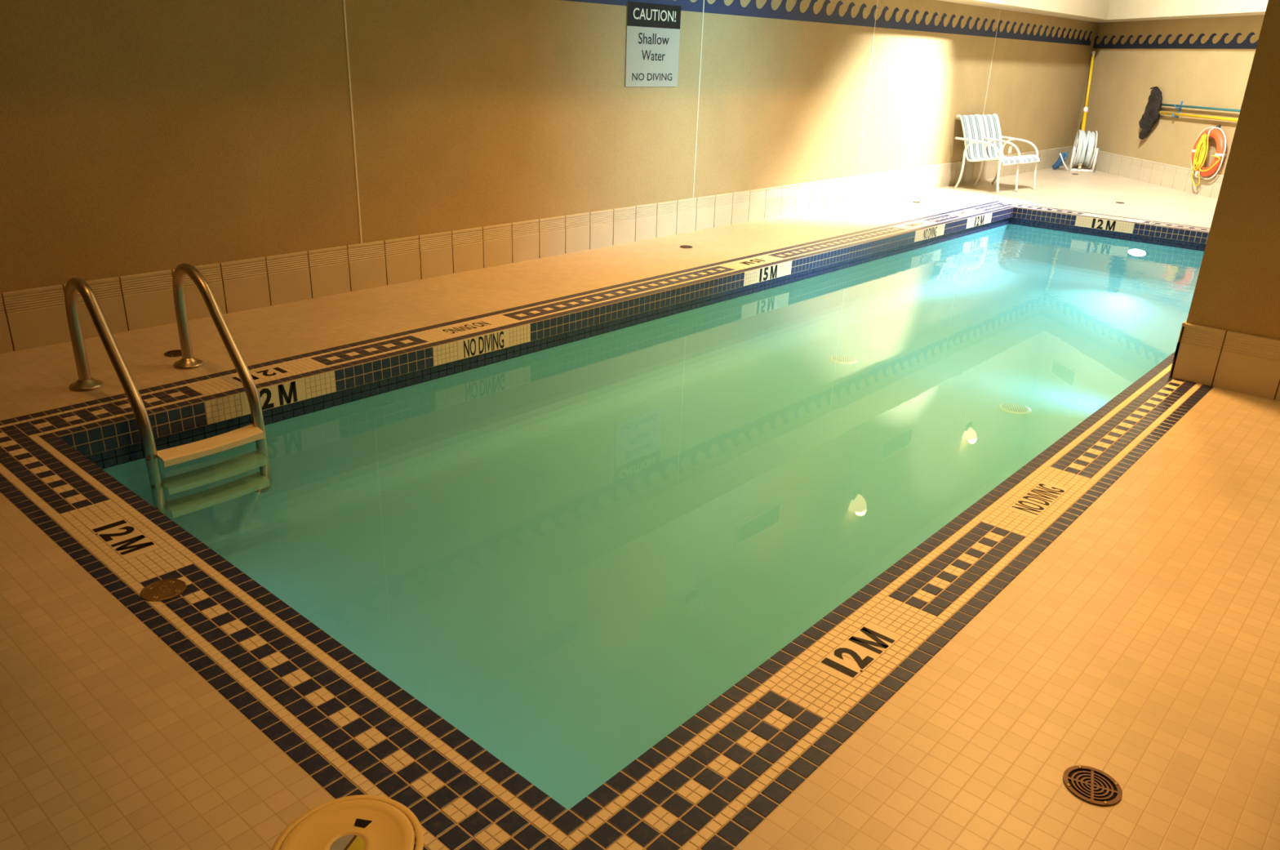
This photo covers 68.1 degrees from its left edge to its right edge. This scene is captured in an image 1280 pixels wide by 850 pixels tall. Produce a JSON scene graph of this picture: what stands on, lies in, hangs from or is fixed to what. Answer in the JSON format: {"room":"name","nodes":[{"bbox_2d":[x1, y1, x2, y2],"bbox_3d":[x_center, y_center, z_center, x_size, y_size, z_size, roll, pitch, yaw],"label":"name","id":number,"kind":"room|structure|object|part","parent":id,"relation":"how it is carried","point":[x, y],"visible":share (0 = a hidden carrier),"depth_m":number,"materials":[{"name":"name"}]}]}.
{"room":"indoor swimming pool","nodes":[
{"label":"indoor swimming pool","id":0,"kind":"room"},
{"bbox_2d":[0,0,1097,293],"bbox_3d":[0.932,-3.833,8.025,0.206,4.274,18.959,20,28,37],"label":"wall","id":1,"kind":"structure","parent":0,"point":[137,136],"depth_m":5.88,"materials":[{"name":"beige paint"}]},
{"bbox_2d":[342,0,362,243],"bbox_3d":[-1.673,-1.937,5.474,0.003,1.777,0.011,20,28,37],"label":"trim","id":2,"kind":"structure","parent":1,"relation":"attached to","point":[344,1],"depth_m":5.53,"materials":[{"name":"beige"}]},
{"bbox_2d":[0,145,1073,353],"bbox_3d":[0.800,-1.941,8.518,0.014,0.283,18.104,20,28,37],"label":"baseboard","id":3,"kind":"structure","parent":1,"relation":"attached to","point":[32,317],"depth_m":6.16,"materials":[{"name":"tile"}]},
{"bbox_2d":[624,0,680,86],"bbox_3d":[0.102,-2.895,7.237,0.010,0.587,0.615,20,28,37],"label":"warning sign","id":4,"kind":"object","parent":1,"relation":"attached to","point":[652,29],"visible":1,"depth_m":7.22,"materials":[{"name":"beige plastic"}]},
{"bbox_2d":[692,0,704,197],"bbox_3d":[0.485,-2.766,7.773,0.003,1.777,0.011,20,28,37],"label":"trim","id":5,"kind":"structure","parent":1,"relation":"attached to","point":[704,0],"depth_m":7.80,"materials":[{"name":"beige"}]},
{"bbox_2d":[564,0,1092,45],"bbox_3d":[0.810,-3.503,7.850,0.002,0.203,17.983,20,28,37],"label":"trim","id":6,"kind":"structure","parent":1,"relation":"attached to","point":[718,6],"depth_m":9.27,"materials":[{"name":"blue paint"}]},
{"bbox_2d":[857,0,878,175],"bbox_3d":[2.342,-3.480,9.752,0.003,1.777,0.011,20,28,37],"label":"trim","id":7,"kind":"structure","parent":1,"relation":"attached to","point":[877,0],"depth_m":9.75,"materials":[{"name":"beige"}]},
{"bbox_2d":[982,8,1000,114],"bbox_3d":[4.374,-4.260,11.917,0.003,1.777,0.011,20,28,37],"label":"trim","id":8,"kind":"structure","parent":1,"relation":"attached to","point":[1000,9],"depth_m":11.81,"materials":[{"name":"beige"}]},
{"bbox_2d":[1008,146,1012,153],"bbox_3d":[5.077,-3.769,12.993,0.013,0.095,0.088,20,28,37],"label":"cover plate","id":9,"kind":"object","parent":1,"relation":"attached to","point":[1010,147],"visible":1,"depth_m":12.98,"materials":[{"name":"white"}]},
{"bbox_2d":[0,164,1279,849],"bbox_3d":[3.462,-0.862,6.430,7.110,0.001,18.135,20,28,37],"label":"floor","id":10,"kind":"structure","parent":0,"point":[1140,647],"depth_m":2.39,"materials":[{"name":"beige tile"}]},
{"bbox_2d":[64,262,272,517],"bbox_3d":[-2.035,-0.146,4.076,0.773,0.986,0.602,20,28,37],"label":"pool ladder","id":11,"kind":"object","parent":10,"relation":"attached to","point":[260,482],"visible":0.94,"depth_m":4.00,"materials":[{"name":"metal"}]},
{"bbox_3d":[-2.175,-0.096,3.925,0.654,0.978,0.047,20,28,37],"label":"rail","id":12,"kind":"part","parent":11,"relation":"part of","materials":[{"name":"metal"}]},
{"bbox_3d":[-1.870,-0.206,4.231,0.679,0.978,0.047,20,28,37],"label":"rail","id":13,"kind":"part","parent":11,"relation":"part of","materials":[{"name":"metal"}]},
{"bbox_2d":[164,349,182,356],"bbox_3d":[-2.241,-0.348,4.580,0.105,0.006,0.105,11,23,22],"label":"floor drain","id":14,"kind":"object","parent":10,"relation":"on","point":[176,353],"visible":0.9,"depth_m":4.57,"materials":[{"name":"black metal"}]},
{"bbox_2d":[271,795,423,849],"bbox_3d":[-0.560,0.810,1.813,0.286,0.009,0.286,20,28,37],"label":"lid","id":15,"kind":"object","parent":10,"relation":"on","point":[353,822],"visible":1,"depth_m":1.86,"materials":[{"name":"plastic"}]},
{"bbox_2d":[0,200,1213,849],"bbox_3d":[1.952,-0.741,6.133,3.384,0.111,10.094,20,28,37],"label":"pool coping","id":16,"kind":"object","parent":10,"relation":"on","point":[709,783],"visible":0.81,"depth_m":2.58,"materials":[{"name":"blue tile"}]},
{"bbox_2d":[87,516,160,559],"bbox_3d":[-1.582,0.345,2.903,0.283,0.003,0.102,20,28,37],"label":"depth marker","id":17,"kind":"object","parent":16,"relation":"on","point":[118,534],"visible":1,"depth_m":2.90,"materials":[{"name":"beige tile"}]},
{"bbox_2d":[140,578,186,601],"bbox_3d":[-1.325,0.458,2.636,0.115,0.004,0.115,20,28,37],"label":"cover","id":18,"kind":"object","parent":16,"relation":"on","point":[166,588],"visible":1,"depth_m":2.63,"materials":[{"name":"gold metal"}]},
{"bbox_2d":[224,365,293,384],"bbox_3d":[-1.740,-0.228,4.335,0.102,0.003,0.284,20,28,37],"label":"depth marker","id":19,"kind":"object","parent":16,"relation":"on","point":[280,370],"visible":0.86,"depth_m":4.35,"materials":[{"name":"beige tile"}]},
{"bbox_2d":[240,377,306,415],"bbox_3d":[-1.640,-0.127,4.248,0.003,0.106,0.308,20,28,37],"label":"depth marker","id":20,"kind":"object","parent":16,"relation":"attached to","point":[277,395],"visible":0.84,"depth_m":4.26,"materials":[{"name":"beige tile"}]},
{"bbox_2d":[438,320,494,334],"bbox_3d":[-0.945,-0.533,5.181,0.102,0.003,0.313,20,28,37],"label":"depth marker","id":21,"kind":"object","parent":16,"relation":"on","point":[476,325],"visible":1,"depth_m":5.17,"materials":[{"name":"beige tile"}]},
{"bbox_2d":[457,328,509,359],"bbox_3d":[-0.839,-0.435,5.101,0.003,0.104,0.359,20,28,37],"label":"depth marker","id":22,"kind":"object","parent":16,"relation":"attached to","point":[467,348],"visible":1,"depth_m":5.09,"materials":[{"name":"beige tile"}]},
{"bbox_2d":[735,257,768,266],"bbox_3d":[0.837,-1.218,7.080,0.102,0.003,0.308,20,28,37],"label":"depth marker","id":23,"kind":"object","parent":16,"relation":"on","point":[749,262],"visible":1,"depth_m":7.08,"materials":[{"name":"beige tile"}]},
{"bbox_2d":[755,263,780,283],"bbox_3d":[0.951,-1.122,7.008,0.003,0.106,0.308,20,28,37],"label":"depth marker","id":24,"kind":"object","parent":16,"relation":"attached to","point":[768,273],"visible":1,"depth_m":7.00,"materials":[{"name":"beige tile"}]},
{"bbox_2d":[813,621,902,684],"bbox_3d":[0.575,0.592,2.484,0.102,0.003,0.287,20,28,37],"label":"depth marker","id":25,"kind":"object","parent":16,"relation":"on","point":[855,654],"visible":1,"depth_m":2.48,"materials":[{"name":"beige tile"}]},
{"bbox_2d":[904,222,925,226],"bbox_3d":[2.598,-1.894,8.956,0.102,0.003,0.305,20,28,37],"label":"depth marker","id":26,"kind":"object","parent":16,"relation":"on","point":[916,224],"visible":1,"depth_m":8.96,"materials":[{"name":"beige tile"}]},
{"bbox_2d":[921,225,937,239],"bbox_3d":[2.723,-1.804,8.897,0.003,0.104,0.308,20,28,37],"label":"sign","id":27,"kind":"object","parent":16,"relation":"attached to","point":[931,232],"visible":1,"depth_m":8.89,"materials":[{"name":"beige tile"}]},
{"bbox_2d":[958,210,977,214],"bbox_3d":[3.369,-2.191,9.779,0.102,0.003,0.280,20,28,37],"label":"depth marker","id":28,"kind":"object","parent":16,"relation":"on","point":[966,212],"visible":1,"depth_m":9.77,"materials":[{"name":"beige tile"}]},
{"bbox_2d":[972,213,986,226],"bbox_3d":[3.473,-2.091,9.696,0.003,0.106,0.308,20,28,37],"label":"depth marker","id":29,"kind":"object","parent":16,"relation":"attached to","point":[979,220],"visible":1,"depth_m":9.69,"materials":[{"name":"beige tile"}]},
{"bbox_2d":[1006,480,1069,519],"bbox_3d":[1.428,0.264,3.393,0.102,0.003,0.338,20,28,37],"label":"sign","id":30,"kind":"object","parent":16,"relation":"on","point":[1037,500],"visible":1,"depth_m":3.38,"materials":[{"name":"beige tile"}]},
{"bbox_2d":[1089,217,1118,231],"bbox_3d":[4.766,-2.058,9.736,0.256,0.106,0.003,20,28,37],"label":"depth marker","id":31,"kind":"object","parent":16,"relation":"attached to","point":[1113,224],"visible":1,"depth_m":9.73,"materials":[{"name":"beige tile"}]},
{"bbox_2d":[679,244,693,248],"bbox_3d":[0.366,-1.415,7.524,0.105,0.006,0.105,11,23,22],"label":"floor drain","id":32,"kind":"object","parent":10,"relation":"on","point":[682,246],"visible":1,"depth_m":7.52,"materials":[{"name":"black metal"}]},
{"bbox_2d":[954,113,1039,194],"bbox_3d":[4.358,-3.331,11.602,0.912,0.857,0.730,-16,28,-39],"label":"armchair","id":33,"kind":"object","parent":10,"relation":"on","point":[982,134],"visible":1,"depth_m":11.58,"materials":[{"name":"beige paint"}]},
{"bbox_3d":[3.940,-3.146,11.460,0.026,0.588,0.216,-16,28,-39],"label":"leg","id":34,"kind":"part","parent":33,"relation":"part of","materials":[{"name":"beige paint"}]},
{"bbox_3d":[4.037,-3.111,11.356,0.026,0.601,0.678,-16,28,-39],"label":"armrest","id":35,"kind":"part","parent":33,"relation":"part of","materials":[{"name":"beige paint"}]},
{"bbox_3d":[4.272,-3.243,11.737,0.026,0.588,0.216,-16,28,-39],"label":"leg","id":36,"kind":"part","parent":33,"relation":"part of","materials":[{"name":"beige paint"}]},
{"bbox_3d":[4.199,-3.437,11.404,0.424,0.525,0.730,-16,28,-39],"label":"seat frame","id":37,"kind":"part","parent":33,"relation":"part of","materials":[{"name":"beige paint"}]},
{"bbox_3d":[4.369,-3.208,11.633,0.026,0.601,0.678,-16,28,-39],"label":"armrest","id":38,"kind":"part","parent":33,"relation":"part of","materials":[{"name":"beige paint"}]},
{"bbox_3d":[4.604,-3.340,12.013,0.026,0.588,0.216,-16,28,-39],"label":"leg","id":39,"kind":"part","parent":33,"relation":"part of","materials":[{"name":"beige paint"}]},
{"bbox_3d":[4.529,-3.534,11.679,0.424,0.525,0.730,-16,28,-39],"label":"seat frame","id":40,"kind":"part","parent":33,"relation":"part of","materials":[{"name":"beige paint"}]},
{"bbox_3d":[4.701,-3.305,11.909,0.026,0.601,0.678,-16,28,-39],"label":"armrest","id":41,"kind":"part","parent":33,"relation":"part of","materials":[{"name":"beige paint"}]},
{"bbox_2d":[1051,152,1068,170],"bbox_3d":[6.241,-3.906,14.035,0.242,0.260,0.124,13,24,25],"label":"brush","id":42,"kind":"object","parent":10,"relation":"on","point":[1063,156],"visible":1,"depth_m":14.01,"materials":[{"name":"blue plastic"}]},
{"bbox_2d":[1066,129,1098,172],"bbox_3d":[6.559,-4.053,14.002,0.346,0.583,0.530,8,22,15],"label":"hose reel","id":43,"kind":"object","parent":10,"relation":"on","point":[1083,148],"visible":1,"depth_m":13.84,"materials":[{"name":"white plastic"}]},
{"bbox_3d":[6.389,-3.945,14.004,0.039,0.328,0.174,11,23,20],"label":"post","id":44,"kind":"part","parent":43,"relation":"part of","materials":[{"name":"white plastic"}]},
{"bbox_3d":[6.673,-3.903,13.925,0.040,0.328,0.174,8,22,13],"label":"post","id":45,"kind":"part","parent":43,"relation":"part of","materials":[{"name":"white plastic"}]},
{"bbox_2d":[1075,50,1095,167],"bbox_3d":[6.690,-4.721,14.232,0.070,1.673,0.537,6,22,9],"label":"pole","id":46,"kind":"object","parent":10,"relation":"on","point":[1086,108],"visible":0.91,"depth_m":14.20,"materials":[{"name":"yellow"}]},
{"bbox_2d":[1062,764,1122,805],"bbox_3d":[0.976,0.776,2.045,0.118,0.006,0.118,11,23,22],"label":"floor drain","id":47,"kind":"object","parent":10,"relation":"on","point":[1092,785],"visible":1,"depth_m":2.04,"materials":[{"name":"black metal"}]},
{"bbox_2d":[87,217,1204,810],"bbox_3d":[1.941,-0.440,6.252,2.792,0.538,9.503,20,28,37],"label":"pool water","id":48,"kind":"structure","parent":0,"point":[566,553],"depth_m":4.81,"materials":[{"name":"liquid"}]},
{"bbox_2d":[85,217,1205,469],"bbox_3d":[1.949,-0.655,6.167,2.794,0.076,9.505,20,28,37],"label":"trim","id":49,"kind":"structure","parent":48,"relation":"attached to","point":[136,451],"depth_m":5.40,"materials":[{"name":"blue tile"}]},
{"bbox_2d":[829,355,857,364],"bbox_3d":[1.515,-0.489,7.053,0.206,0.011,0.206,20,28,37],"label":"drain","id":50,"kind":"object","parent":48,"relation":"on","point":[843,359],"visible":1,"depth_m":7.03,"materials":[{"name":"white plastic"}]},
{"bbox_2d":[998,402,1031,414],"bbox_3d":[2.447,-0.110,6.184,0.206,0.011,0.206,20,28,37],"label":"drain","id":51,"kind":"object","parent":48,"relation":"on","point":[1014,408],"visible":1,"depth_m":6.16,"materials":[{"name":"white plastic"}]},
{"bbox_2d":[1125,248,1148,257],"bbox_3d":[5.035,-1.746,9.602,0.211,0.089,0.023,20,28,37],"label":"pool light","id":52,"kind":"object","parent":48,"relation":"attached to","point":[1137,252],"visible":1,"depth_m":9.60,"materials":[{"name":"paint"}]},
{"bbox_2d":[939,0,1110,22],"bbox_3d":[1.075,-4.675,7.296,0.441,2.163,18.135,20,28,37],"label":"ceiling","id":53,"kind":"structure","parent":0,"point":[1092,11],"depth_m":11.95,"materials":[{"name":"beige paint"}]},
{"bbox_2d":[1075,14,1264,174],"bbox_3d":[7.281,-4.232,9.635,0.206,4.274,10.300,1,22,-4],"label":"wall","id":54,"kind":"structure","parent":0,"point":[1122,81],"depth_m":12.50,"materials":[{"name":"beige paint"}]},
{"bbox_2d":[1072,150,1223,199],"bbox_3d":[7.101,-2.440,10.376,0.014,0.283,9.754,1,22,-4],"label":"baseboard","id":55,"kind":"structure","parent":54,"relation":"attached to","point":[1168,175],"depth_m":12.70,"materials":[{"name":"tile"}]},
{"bbox_2d":[1093,31,1257,48],"bbox_3d":[7.159,-4.003,9.846,0.002,0.178,9.842,1,22,-4],"label":"trim","id":56,"kind":"structure","parent":54,"relation":"attached to","point":[1233,44],"depth_m":12.27,"materials":[{"name":"blue paint"}]},
{"bbox_2d":[1174,101,1182,109],"bbox_3d":[6.946,-4.130,12.236,0.096,0.103,0.036,1,22,-4],"label":"wall hook","id":57,"kind":"object","parent":54,"relation":"attached to","point":[1181,102],"visible":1,"depth_m":12.24,"materials":[{"name":"blue plastic"}]},
{"bbox_3d":[6.948,-4.039,12.289,0.083,0.103,0.083,20,28,37],"label":"wall hook","id":58,"kind":"object","parent":54,"relation":"attached to","visible":0},
{"bbox_2d":[1159,111,1238,121],"bbox_3d":[7.017,-3.566,11.094,0.037,0.067,3.277,1,22,-4],"label":"pole","id":59,"kind":"object","parent":58,"relation":"on","point":[1160,112],"visible":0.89,"depth_m":11.77,"materials":[{"name":"yellow"}]},
{"bbox_3d":[6.977,-3.561,11.526,0.109,0.177,0.109,20,28,37],"label":"ring hook","id":60,"kind":"object","parent":54,"relation":"attached to","visible":0},
{"bbox_2d":[1191,133,1220,186],"bbox_3d":[6.916,-3.221,11.577,0.086,0.628,0.453,1,22,-4],"label":"rope coil","id":61,"kind":"object","parent":60,"relation":"hanging from","point":[1203,140],"visible":1,"depth_m":11.65,"materials":[{"name":"yellow"}]},
{"bbox_2d":[1191,126,1226,179],"bbox_3d":[6.970,-3.334,11.622,0.115,0.616,0.606,1,22,-4],"label":"life ring","id":62,"kind":"object","parent":60,"relation":"hanging from","point":[1219,135],"visible":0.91,"depth_m":11.47,"materials":[{"name":"orange plastic"}]},
{"bbox_3d":[7.088,-3.343,10.199,0.083,0.103,0.083,20,28,37],"label":"wall hook","id":63,"kind":"object","parent":54,"relation":"attached to","visible":0},
{"bbox_2d":[1138,86,1240,139],"bbox_3d":[6.978,-3.605,11.287,0.108,0.690,3.666,1,22,-4],"label":"net","id":64,"kind":"object","parent":63,"relation":"on","point":[1151,114],"visible":1,"depth_m":12.66,"materials":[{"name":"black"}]},
{"bbox_2d":[1098,0,1268,22],"bbox_3d":[6.910,-5.736,10.531,0.438,2.163,7.070,1,22,-4],"label":"ceiling","id":65,"kind":"structure","parent":0,"point":[1119,11],"depth_m":11.67,"materials":[{"name":"beige paint"}]},
{"bbox_2d":[1186,0,1279,339],"bbox_3d":[3.118,-2.201,4.040,0.501,4.223,0.501,20,28,37],"label":"wall","id":66,"kind":"structure","parent":0,"point":[1237,289],"depth_m":4.40,"materials":[{"name":"beige paint"}]},
{"bbox_2d":[1168,320,1279,400],"bbox_3d":[3.050,-0.371,4.764,0.529,0.283,0.529,20,28,37],"label":"baseboard","id":67,"kind":"structure","parent":66,"relation":"attached to","point":[1229,360],"depth_m":4.60,"materials":[{"name":"tile"}]}
]}

